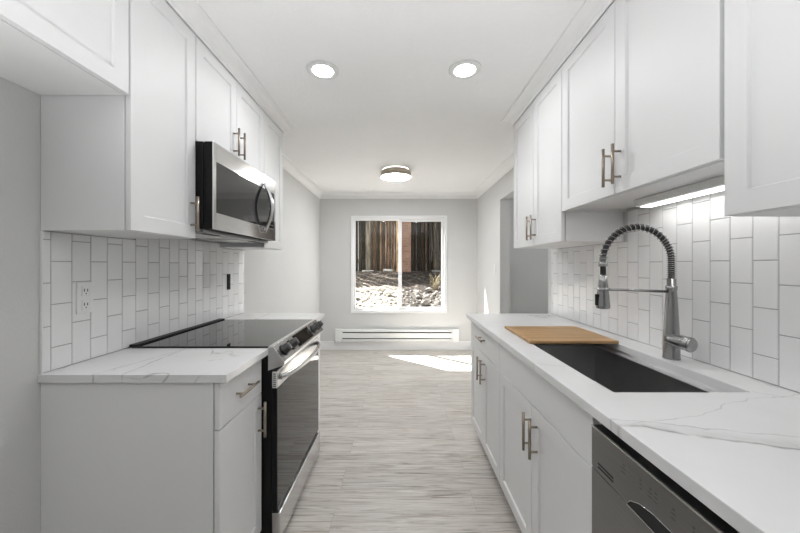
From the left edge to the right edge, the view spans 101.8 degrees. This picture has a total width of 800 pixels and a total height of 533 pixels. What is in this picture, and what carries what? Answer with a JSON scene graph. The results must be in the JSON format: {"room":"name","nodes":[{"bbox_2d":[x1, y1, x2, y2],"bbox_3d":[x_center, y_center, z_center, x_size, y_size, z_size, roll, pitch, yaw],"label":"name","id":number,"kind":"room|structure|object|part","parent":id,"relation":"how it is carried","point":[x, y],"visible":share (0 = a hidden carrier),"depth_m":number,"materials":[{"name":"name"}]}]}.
{"room":"kitchen","nodes":[
{"label":"kitchen","id":0,"kind":"room"},
{"bbox_2d":[0,77,319,532],"bbox_3d":[-1.343,0.091,0.820,0.120,2.477,8.640,0,0,0],"label":"wall","id":1,"kind":"structure","parent":0,"point":[287,280],"depth_m":1.12,"materials":[{"name":"paint"}]},
{"bbox_2d":[0,0,128,94],"bbox_3d":[-1.122,-0.843,0.686,0.320,0.478,0.932,0,0,0],"label":"upper cabinet","id":2,"kind":"object","parent":1,"relation":"attached to","point":[48,47],"visible":1,"depth_m":1.00,"materials":[{"name":"paint"}]},
{"bbox_2d":[41,0,198,238],"bbox_3d":[-1.103,-0.604,1.340,0.358,0.957,0.368,0,0,0],"label":"upper cabinet","id":3,"kind":"object","parent":1,"relation":"attached to","point":[116,166],"visible":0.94,"depth_m":1.19,"materials":[{"name":"paint"}]},
{"bbox_3d":[-0.972,-0.603,1.340,0.019,0.954,0.364,0,0,0],"label":"door","id":4,"kind":"part","parent":3,"relation":"part of","materials":[{"name":"paint"}]},
{"bbox_3d":[-0.943,-0.236,1.487,0.038,0.158,0.012,0,0,0],"label":"handle","id":5,"kind":"part","parent":3,"relation":"part of","materials":[{"name":"silver metal"}]},
{"bbox_2d":[39,231,243,373],"bbox_3d":[-1.278,0.114,1.899,0.010,0.540,1.493,0,0,0],"label":"tile backsplash","id":6,"kind":"structure","parent":1,"relation":"attached to","point":[144,289],"depth_m":1.49,"materials":[{"name":"tile"}]},
{"bbox_2d":[76,282,92,313],"bbox_3d":[-1.270,0.130,1.306,0.009,0.124,0.069,0,0,0],"label":"power outlet","id":7,"kind":"object","parent":6,"relation":"attached to","point":[84,291],"visible":1,"depth_m":1.30,"materials":[{"name":"white plastic"}]},
{"bbox_2d":[82,285,89,295],"bbox_3d":[-1.267,0.102,1.306,0.002,0.042,0.033,0,0,0],"label":"socket","id":8,"kind":"object","parent":7,"relation":"attached to","point":[85,288],"depth_m":1.31,"materials":[{"name":"white plastic"}]},
{"bbox_2d":[82,299,89,310],"bbox_3d":[-1.267,0.158,1.306,0.002,0.042,0.033,0,0,0],"label":"socket","id":9,"kind":"object","parent":7,"relation":"attached to","point":[85,302],"depth_m":1.31,"materials":[{"name":"white plastic"}]},
{"bbox_2d":[227,274,229,289],"bbox_3d":[-1.270,0.120,2.397,0.008,0.116,0.042,0,0,0],"label":"power outlet","id":10,"kind":"object","parent":6,"relation":"attached to","point":[228,275],"visible":1,"depth_m":2.38,"materials":[{"name":"black plastic"}]},
{"bbox_2d":[195,36,263,173],"bbox_3d":[-1.103,-0.835,1.905,0.358,0.494,0.758,0,0,0],"label":"upper cabinet","id":11,"kind":"object","parent":1,"relation":"attached to","point":[226,115],"visible":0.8,"depth_m":1.80,"materials":[{"name":"paint"}]},
{"bbox_3d":[-0.972,-0.835,1.716,0.019,0.492,0.375,0,0,0],"label":"door","id":12,"kind":"part","parent":11,"relation":"part of","materials":[{"name":"paint"}]},
{"bbox_2d":[195,141,274,242],"bbox_3d":[-1.043,-0.370,1.905,0.456,0.430,0.756,0,0,0],"label":"microwave","id":13,"kind":"object","parent":11,"relation":"attached to","point":[237,201],"visible":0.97,"depth_m":1.69,"materials":[{"name":"silver metal"}]},
{"bbox_3d":[-0.850,-0.372,2.085,0.070,0.324,0.025,0,0,0],"label":"handle","id":14,"kind":"part","parent":13,"relation":"part of","materials":[{"name":"metal"}]},
{"bbox_3d":[-0.943,-0.708,1.866,0.038,0.158,0.012,0,0,0],"label":"handle","id":15,"kind":"part","parent":11,"relation":"part of","materials":[{"name":"silver metal"}]},
{"bbox_3d":[-0.943,-0.708,1.934,0.038,0.158,0.012,0,0,0],"label":"handle","id":16,"kind":"part","parent":11,"relation":"part of","materials":[{"name":"silver metal"}]},
{"bbox_3d":[-0.972,-0.835,2.095,0.019,0.492,0.375,0,0,0],"label":"door","id":17,"kind":"part","parent":11,"relation":"part of","materials":[{"name":"paint"}]},
{"bbox_2d":[166,0,295,132],"bbox_3d":[-1.083,-1.115,1.390,0.397,0.065,2.680,0,0,0],"label":"trim","id":18,"kind":"structure","parent":1,"relation":"attached to","point":[191,12],"depth_m":1.73,"materials":[{"name":"paint"}]},
{"bbox_2d":[220,112,282,249],"bbox_3d":[-1.122,-0.605,2.468,0.320,0.955,0.364,0,0,0],"label":"upper cabinet","id":19,"kind":"object","parent":1,"relation":"attached to","point":[273,136],"visible":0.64,"depth_m":2.49,"materials":[{"name":"paint"}]},
{"bbox_3d":[-0.972,-0.604,2.468,0.019,0.952,0.360,0,0,0],"label":"door","id":20,"kind":"part","parent":19,"relation":"part of","materials":[{"name":"paint"}]},
{"bbox_2d":[283,154,322,197],"bbox_3d":[-1.246,-1.101,3.938,0.075,0.092,2.405,0,0,0],"label":"trim","id":21,"kind":"structure","parent":1,"relation":"attached to","point":[290,167],"depth_m":4.04,"materials":[{"name":"paint"}]},
{"bbox_2d":[165,0,614,191],"bbox_3d":[0.734,-1.187,0.835,4.273,0.080,8.910,0,0,0],"label":"ceiling","id":22,"kind":"structure","parent":0,"point":[394,99],"depth_m":1.97,"materials":[{"name":"paint"}]},
{"bbox_2d":[306,60,338,79],"bbox_3d":[-0.459,-1.143,1.908,0.189,0.008,0.189,0,0,0],"label":"recessed light","id":23,"kind":"object","parent":22,"relation":"in","point":[320,69],"visible":1,"depth_m":1.90,"materials":[{"name":"white plastic"}]},
{"bbox_2d":[380,166,410,180],"bbox_3d":[-0.062,-1.101,3.900,0.368,0.092,0.368,0,0,0],"label":"flush ceiling light","id":24,"kind":"object","parent":22,"relation":"attached to","point":[392,173],"visible":1,"depth_m":3.79,"materials":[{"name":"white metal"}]},
{"bbox_2d":[449,59,480,78],"bbox_3d":[0.374,-1.143,1.902,0.189,0.008,0.189,0,0,0],"label":"recessed light","id":25,"kind":"object","parent":22,"relation":"in","point":[463,71],"visible":1,"depth_m":1.89,"materials":[{"name":"white"}]},
{"bbox_2d":[320,199,476,340],"bbox_3d":[-0.038,0.091,5.215,2.730,2.477,0.150,0,0,0],"label":"wall","id":26,"kind":"structure","parent":0,"point":[335,214],"depth_m":5.14,"materials":[{"name":"paint"}]},
{"bbox_2d":[320,341,470,349],"bbox_3d":[-0.038,1.262,5.132,2.490,0.135,0.016,0,0,0],"label":"baseboard","id":27,"kind":"structure","parent":26,"relation":"attached to","point":[325,345],"depth_m":5.12,"materials":[{"name":"paint"}]},
{"bbox_2d":[335,329,458,341],"bbox_3d":[-0.060,1.095,5.107,1.936,0.195,0.066,0,0,0],"label":"baseboard heater","id":28,"kind":"object","parent":26,"relation":"attached to","point":[340,334],"visible":1,"depth_m":5.08,"materials":[{"name":"metal"}]},
{"bbox_2d":[320,192,476,198],"bbox_3d":[-0.038,-1.101,5.103,2.490,0.092,0.075,0,0,0],"label":"trim","id":29,"kind":"structure","parent":26,"relation":"attached to","point":[325,195],"depth_m":5.12,"materials":[{"name":"paint"}]},
{"bbox_2d":[351,216,446,312],"bbox_3d":[-0.033,-0.017,5.186,1.522,1.538,0.128,0,0,0],"label":"window","id":30,"kind":"structure","parent":26,"relation":"in","point":[443,219],"depth_m":5.15,"materials":[{"name":"plastic"}]},
{"bbox_3d":[-0.383,-0.018,5.167,0.741,1.451,0.030,0,0,0],"label":"sash","id":31,"kind":"part","parent":30,"relation":"part of","materials":[{"name":"plastic"}]},
{"bbox_3d":[0.328,-0.018,5.201,0.716,1.451,0.030,0,0,0],"label":"sash","id":32,"kind":"part","parent":30,"relation":"part of","materials":[{"name":"plastic"}]},
{"bbox_2d":[284,350,521,532],"bbox_3d":[0.734,1.360,0.835,4.273,0.060,8.910,0,0,0],"label":"floor","id":33,"kind":"structure","parent":0,"point":[401,451],"depth_m":2.31,"materials":[{"name":"grey wood"}]},
{"bbox_2d":[41,360,266,532],"bbox_3d":[-0.945,0.873,1.332,0.674,0.914,0.352,0,0,0],"label":"base cabinet","id":34,"kind":"object","parent":33,"relation":"on","point":[116,457],"visible":0.94,"depth_m":1.16,"materials":[{"name":"paint"}]},
{"bbox_2d":[38,348,268,382],"bbox_3d":[-0.949,0.400,1.330,0.666,0.030,0.368,0,0,0],"label":"countertop","id":35,"kind":"structure","parent":34,"relation":"on","point":[127,365],"depth_m":1.24,"materials":[{"name":"stone"}]},
{"bbox_3d":[-0.655,0.908,1.332,0.019,0.634,0.348,0,0,0],"label":"door","id":36,"kind":"part","parent":34,"relation":"part of","materials":[{"name":"paint"}]},
{"bbox_3d":[-0.655,0.503,1.332,0.019,0.167,0.348,0,0,0],"label":"drawer","id":37,"kind":"part","parent":34,"relation":"part of","materials":[{"name":"paint"}]},
{"bbox_3d":[-0.627,0.502,1.325,0.038,0.012,0.158,0,0,0],"label":"handle","id":38,"kind":"part","parent":34,"relation":"part of","materials":[{"name":"silver metal"}]},
{"bbox_3d":[-0.627,0.696,1.468,0.038,0.158,0.012,0,0,0],"label":"handle","id":39,"kind":"part","parent":34,"relation":"part of","materials":[{"name":"silver metal"}]},
{"bbox_2d":[129,318,322,532],"bbox_3d":[-0.893,0.850,1.897,0.758,0.960,0.761,0,0,0],"label":"electric range","id":40,"kind":"object","parent":33,"relation":"on","point":[290,449],"visible":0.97,"depth_m":1.68,"materials":[{"name":"black metal"}]},
{"bbox_3d":[-1.252,0.373,1.897,0.038,0.007,0.756,0,0,0],"label":"trim","id":41,"kind":"part","parent":40,"relation":"part of","materials":[{"name":"black plastic"}]},
{"bbox_2d":[129,319,311,347],"bbox_3d":[-0.947,0.387,1.897,0.651,0.018,0.759,0,0,0],"label":"cooktop","id":42,"kind":"object","parent":40,"relation":"in","point":[218,333],"depth_m":1.75,"materials":[{"name":"black glass"}]},
{"bbox_3d":[-0.591,0.534,1.518,0.019,0.072,0.001,0,0,0],"label":"vent plate","id":43,"kind":"part","parent":40,"relation":"part of","materials":[{"name":"white plastic"}]},
{"bbox_3d":[-0.561,0.405,1.585,0.054,0.056,0.052,0,0,0],"label":"knob","id":44,"kind":"part","parent":40,"relation":"part of","materials":[{"name":"black plastic"}]},
{"bbox_3d":[-0.561,0.405,1.692,0.054,0.056,0.052,0,0,0],"label":"knob","id":45,"kind":"part","parent":40,"relation":"part of","materials":[{"name":"black plastic"}]},
{"bbox_3d":[-0.591,0.822,1.897,0.025,0.656,0.756,0,0,0],"label":"oven door","id":46,"kind":"part","parent":40,"relation":"part of","materials":[{"name":"metal"}]},
{"bbox_3d":[-0.582,0.434,1.897,0.078,0.114,0.761,0,0,0],"label":"control panel","id":47,"kind":"part","parent":40,"relation":"part of","materials":[{"name":"metal"}]},
{"bbox_3d":[-0.585,1.224,1.897,0.037,0.132,0.756,0,0,0],"label":"drawer","id":48,"kind":"part","parent":40,"relation":"part of","materials":[{"name":"metal"}]},
{"bbox_3d":[-0.548,0.533,1.897,0.069,0.025,0.694,0,0,0],"label":"handle","id":49,"kind":"part","parent":40,"relation":"part of","materials":[{"name":"metal"}]},
{"bbox_3d":[-0.561,0.405,2.107,0.054,0.056,0.052,0,0,0],"label":"knob","id":50,"kind":"part","parent":40,"relation":"part of","materials":[{"name":"black plastic"}]},
{"bbox_2d":[318,320,319,421],"bbox_3d":[-0.945,0.873,2.442,0.674,0.914,0.316,0,0,0],"label":"base cabinet","id":51,"kind":"object","parent":33,"relation":"on","point":[319,320],"visible":0.05,"depth_m":2.58,"materials":[{"name":"paint"}]},
{"bbox_2d":[225,313,324,321],"bbox_3d":[-0.949,0.400,2.453,0.666,0.030,0.345,0,0,0],"label":"countertop","id":52,"kind":"structure","parent":51,"relation":"on","point":[318,316],"depth_m":2.45,"materials":[{"name":"stone"}]},
{"bbox_2d":[471,321,499,482],"bbox_3d":[0.861,0.873,2.193,0.691,0.914,0.743,0,0,0],"label":"base cabinet","id":53,"kind":"object","parent":33,"relation":"on","point":[485,350],"visible":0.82,"depth_m":2.11,"materials":[{"name":"paint"}]},
{"bbox_3d":[0.562,0.908,2.377,0.019,0.634,0.371,0,0,0],"label":"door","id":54,"kind":"part","parent":53,"relation":"part of","materials":[{"name":"paint"}]},
{"bbox_3d":[0.534,0.702,2.222,0.038,0.158,0.012,0,0,0],"label":"handle","id":55,"kind":"part","parent":53,"relation":"part of","materials":[{"name":"silver metal"}]},
{"bbox_3d":[0.534,0.702,2.140,0.038,0.158,0.012,0,0,0],"label":"handle","id":56,"kind":"part","parent":53,"relation":"part of","materials":[{"name":"silver metal"}]},
{"bbox_3d":[0.562,0.503,2.193,0.019,0.167,0.739,0,0,0],"label":"drawer","id":57,"kind":"part","parent":53,"relation":"part of","materials":[{"name":"paint"}]},
{"bbox_3d":[0.562,0.908,2.006,0.019,0.634,0.364,0,0,0],"label":"door","id":58,"kind":"part","parent":53,"relation":"part of","materials":[{"name":"paint"}]},
{"bbox_2d":[466,314,799,532],"bbox_3d":[0.866,0.400,1.454,0.682,0.030,2.307,0,0,0],"label":"countertop","id":59,"kind":"structure","parent":53,"relation":"on","point":[736,450],"depth_m":0.78,"materials":[{"name":"stone"}]},
{"bbox_2d":[505,326,618,343],"bbox_3d":[0.850,0.377,1.788,0.436,0.015,0.395,0,0,0],"label":"cutting board","id":60,"kind":"object","parent":59,"relation":"on","point":[531,334],"visible":1,"depth_m":1.71,"materials":[{"name":"brown wood"}]},
{"bbox_2d":[535,344,724,391],"bbox_3d":[0.853,0.523,1.374,0.443,0.214,0.784,0,0,0],"label":"sink","id":61,"kind":"object","parent":59,"relation":"in","point":[616,370],"visible":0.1,"depth_m":1.56,"materials":[{"name":"metal"}]},
{"bbox_2d":[595,224,697,360],"bbox_3d":[0.978,0.105,1.302,0.347,0.558,0.148,0,0,0],"label":"faucet","id":62,"kind":"object","parent":59,"relation":"on","point":[672,342],"visible":1,"depth_m":1.33,"materials":[{"name":"metal"}]},
{"bbox_3d":[0.957,0.103,1.345,0.284,0.022,0.042,0,0,0],"label":"docking arm","id":63,"kind":"part","parent":62,"relation":"part of","materials":[{"name":"metal"}]},
{"bbox_3d":[1.106,0.305,1.284,0.058,0.058,0.098,0,0,-9],"label":"lever","id":64,"kind":"part","parent":62,"relation":"part of","materials":[{"name":"metal"}]},
{"bbox_2d":[500,344,600,532],"bbox_3d":[0.861,0.873,1.377,0.691,0.914,0.885,0,0,0],"label":"base cabinet","id":65,"kind":"object","parent":33,"relation":"on","point":[546,437],"visible":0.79,"depth_m":1.29,"materials":[{"name":"paint"}]},
{"bbox_3d":[0.562,0.908,1.599,0.019,0.634,0.438,0,0,0],"label":"door","id":66,"kind":"part","parent":65,"relation":"part of","materials":[{"name":"paint"}]},
{"bbox_3d":[0.534,0.706,1.384,0.038,0.158,0.012,0,0,0],"label":"handle","id":67,"kind":"part","parent":65,"relation":"part of","materials":[{"name":"silver metal"}]},
{"bbox_3d":[0.534,0.706,1.318,0.038,0.158,0.012,0,0,0],"label":"handle","id":68,"kind":"part","parent":65,"relation":"part of","materials":[{"name":"silver metal"}]},
{"bbox_3d":[0.562,0.503,1.377,0.019,0.167,0.881,0,0,0],"label":"panel","id":69,"kind":"part","parent":65,"relation":"part of","materials":[{"name":"paint"}]},
{"bbox_3d":[0.562,0.908,1.156,0.019,0.634,0.438,0,0,0],"label":"door","id":70,"kind":"part","parent":65,"relation":"part of","materials":[{"name":"paint"}]},
{"bbox_2d":[591,424,739,532],"bbox_3d":[0.859,0.891,0.630,0.635,0.877,0.601,0,0,0],"label":"dishwasher","id":71,"kind":"object","parent":33,"relation":"on","point":[630,494],"visible":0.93,"depth_m":0.76,"materials":[{"name":"grey metal"}]},
{"bbox_3d":[0.573,0.899,0.630,0.055,0.652,0.601,0,0,0],"label":"door","id":72,"kind":"part","parent":71,"relation":"part of","materials":[{"name":"grey metal"}]},
{"bbox_3d":[0.544,0.555,0.630,0.001,0.036,0.304,0,0,0],"label":"pocket handle","id":73,"kind":"part","parent":71,"relation":"part of","materials":[{"name":"grey metal"}]},
{"bbox_2d":[510,197,547,313],"bbox_3d":[2.099,0.091,4.600,1.543,2.477,0.100,0,0,0],"label":"wall","id":74,"kind":"structure","parent":0,"point":[528,267],"depth_m":4.55,"materials":[{"name":"paint"}]},
{"bbox_2d":[477,167,642,313],"bbox_3d":[1.267,0.091,0.820,0.120,2.477,8.640,0,0,0],"label":"wall","id":75,"kind":"structure","parent":0,"point":[493,206],"depth_m":4.15,"materials":[{"name":"paint"}]},
{"bbox_2d":[474,152,513,198],"bbox_3d":[1.169,-1.101,3.868,0.075,0.092,2.545,0,0,0],"label":"trim","id":76,"kind":"structure","parent":75,"relation":"attached to","point":[507,165],"depth_m":3.99,"materials":[{"name":"paint"}]},
{"bbox_2d":[501,0,613,125],"bbox_3d":[1.002,-1.115,1.320,0.408,0.065,2.540,0,0,0],"label":"trim","id":77,"kind":"structure","parent":75,"relation":"attached to","point":[589,13],"depth_m":1.71,"materials":[{"name":"paint"}]},
{"bbox_2d":[514,66,622,248],"bbox_3d":[1.019,-0.606,2.137,0.374,0.952,0.752,0,0,0],"label":"upper cabinet","id":78,"kind":"object","parent":75,"relation":"attached to","point":[540,222],"visible":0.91,"depth_m":1.99,"materials":[{"name":"paint"}]},
{"bbox_3d":[0.879,-0.606,2.325,0.019,0.950,0.372,0,0,0],"label":"door","id":79,"kind":"part","parent":78,"relation":"part of","materials":[{"name":"paint"}]},
{"bbox_3d":[0.851,-0.247,2.168,0.038,0.158,0.012,0,0,0],"label":"handle","id":80,"kind":"part","parent":78,"relation":"part of","materials":[{"name":"silver metal"}]},
{"bbox_3d":[0.851,-0.247,2.100,0.038,0.158,0.012,0,0,0],"label":"handle","id":81,"kind":"part","parent":78,"relation":"part of","materials":[{"name":"silver metal"}]},
{"bbox_3d":[0.879,-0.606,1.949,0.019,0.950,0.372,0,0,0],"label":"door","id":82,"kind":"part","parent":78,"relation":"part of","materials":[{"name":"paint"}]},
{"bbox_2d":[562,0,723,211],"bbox_3d":[1.019,-0.686,1.323,0.374,0.792,0.873,0,0,0],"label":"upper cabinet","id":83,"kind":"object","parent":75,"relation":"attached to","point":[643,90],"visible":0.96,"depth_m":1.19,"materials":[{"name":"paint"}]},
{"bbox_3d":[0.879,-0.686,1.541,0.019,0.790,0.432,0,0,0],"label":"door","id":84,"kind":"part","parent":83,"relation":"part of","materials":[{"name":"paint"}]},
{"bbox_3d":[0.851,-0.403,1.347,0.038,0.158,0.012,0,0,0],"label":"handle","id":85,"kind":"part","parent":83,"relation":"part of","materials":[{"name":"silver metal"}]},
{"bbox_3d":[0.851,-0.403,1.288,0.038,0.158,0.012,0,0,0],"label":"handle","id":86,"kind":"part","parent":83,"relation":"part of","materials":[{"name":"silver metal"}]},
{"bbox_3d":[0.879,-0.686,1.104,0.019,0.790,0.432,0,0,0],"label":"door","id":87,"kind":"part","parent":83,"relation":"part of","materials":[{"name":"paint"}]},
{"bbox_2d":[634,175,723,206],"bbox_3d":[1.113,-0.284,1.210,0.075,0.034,0.580,0,0,0],"label":"strip light","id":88,"kind":"object","parent":83,"relation":"attached to","point":[716,184],"visible":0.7,"depth_m":1.25,"materials":[{"name":"white plastic"}]},
{"bbox_2d":[551,190,799,392],"bbox_3d":[1.202,0.048,1.448,0.010,0.672,2.297,0,0,0],"label":"tile backsplash","id":89,"kind":"structure","parent":75,"relation":"attached to","point":[737,278],"depth_m":1.27,"materials":[{"name":"tile"}]},
{"bbox_2d":[724,0,799,216],"bbox_3d":[1.038,-0.607,0.549,0.336,0.950,0.658,0,0,0],"label":"upper cabinet","id":90,"kind":"object","parent":75,"relation":"attached to","point":[762,37],"visible":1,"depth_m":0.79,"materials":[{"name":"paint"}]},
{"label":"outside","id":91,"kind":"structure","parent":0,"visible":0},
{"bbox_2d":[356,271,440,307],"bbox_3d":[0.000,0.600,8.400,8.000,0.909,6.200,0,0,0],"label":"ground","id":92,"kind":"structure","parent":91,"point":[372,280],"depth_m":7.71,"materials":[{"name":"grey stone"}]},
{"bbox_2d":[362,221,373,270],"bbox_3d":[-0.920,-0.780,9.100,0.300,1.980,0.300,0,0,0],"label":"wooden post","id":93,"kind":"object","parent":92,"relation":"on","point":[368,223],"visible":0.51,"depth_m":9.04,"materials":[{"name":"wood"}]},
{"bbox_2d":[362,302,373,306],"bbox_3d":[-0.639,0.780,6.391,0.233,0.128,0.158,0,0,21],"label":"rock","id":94,"kind":"object","parent":92,"relation":"on","point":[365,304],"visible":0.93,"depth_m":6.35,"materials":[{"name":"white stone"}]},
{"bbox_2d":[374,304,384,307],"bbox_3d":[-0.419,0.825,6.257,0.214,0.146,0.141,0,0,16],"label":"rock","id":95,"kind":"object","parent":92,"relation":"on","point":[377,305],"visible":0.49,"depth_m":6.22,"materials":[{"name":"white stone"}]},
{"bbox_2d":[384,291,391,296],"bbox_3d":[-0.286,0.610,7.031,0.184,0.109,0.161,0,0,-8],"label":"rock","id":96,"kind":"object","parent":92,"relation":"on","point":[388,293],"visible":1,"depth_m":6.96,"materials":[{"name":"white stone"}]},
{"bbox_2d":[396,221,397,271],"bbox_3d":[-0.092,-0.745,8.935,0.065,2.050,0.070,0,0,0],"label":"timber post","id":97,"kind":"object","parent":92,"relation":"on","point":[396,221],"visible":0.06,"depth_m":8.90,"materials":[{"name":"beige wood"}]},
{"bbox_2d":[356,221,440,270],"bbox_3d":[0.016,-1.418,9.630,7.832,3.296,0.220,0,0,0],"label":"fence","id":98,"kind":"object","parent":92,"relation":"on","point":[422,233],"visible":0.02,"depth_m":9.60,"materials":[{"name":"brown wood"}]},
{"bbox_2d":[402,222,410,271],"bbox_3d":[0.138,-0.760,8.985,0.275,2.020,0.270,0,0,0],"label":"brick pillar","id":99,"kind":"structure","parent":92,"relation":"on","point":[406,226],"depth_m":8.85,"materials":[{"name":"brown brick"}]},
{"bbox_2d":[421,300,429,304],"bbox_3d":[0.488,0.751,6.535,0.186,0.118,0.097,0,0,14],"label":"rock","id":100,"kind":"object","parent":92,"relation":"on","point":[424,302],"visible":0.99,"depth_m":6.50,"materials":[{"name":"grey stone"}]},
{"bbox_2d":[429,275,440,289],"bbox_3d":[0.800,0.365,7.435,0.306,0.409,0.322,0,0,0],"label":"weed","id":101,"kind":"object","parent":92,"relation":"on","point":[436,286],"visible":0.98,"depth_m":7.43,"materials":[{"name":"beige plant"}]},
{"bbox_2d":[431,222,440,271],"bbox_3d":[0.990,-0.780,9.100,0.300,1.980,0.300,0,0,0],"label":"wooden post","id":102,"kind":"object","parent":92,"relation":"on","point":[436,224],"visible":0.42,"depth_m":9.04,"materials":[{"name":"wood"}]}
]}

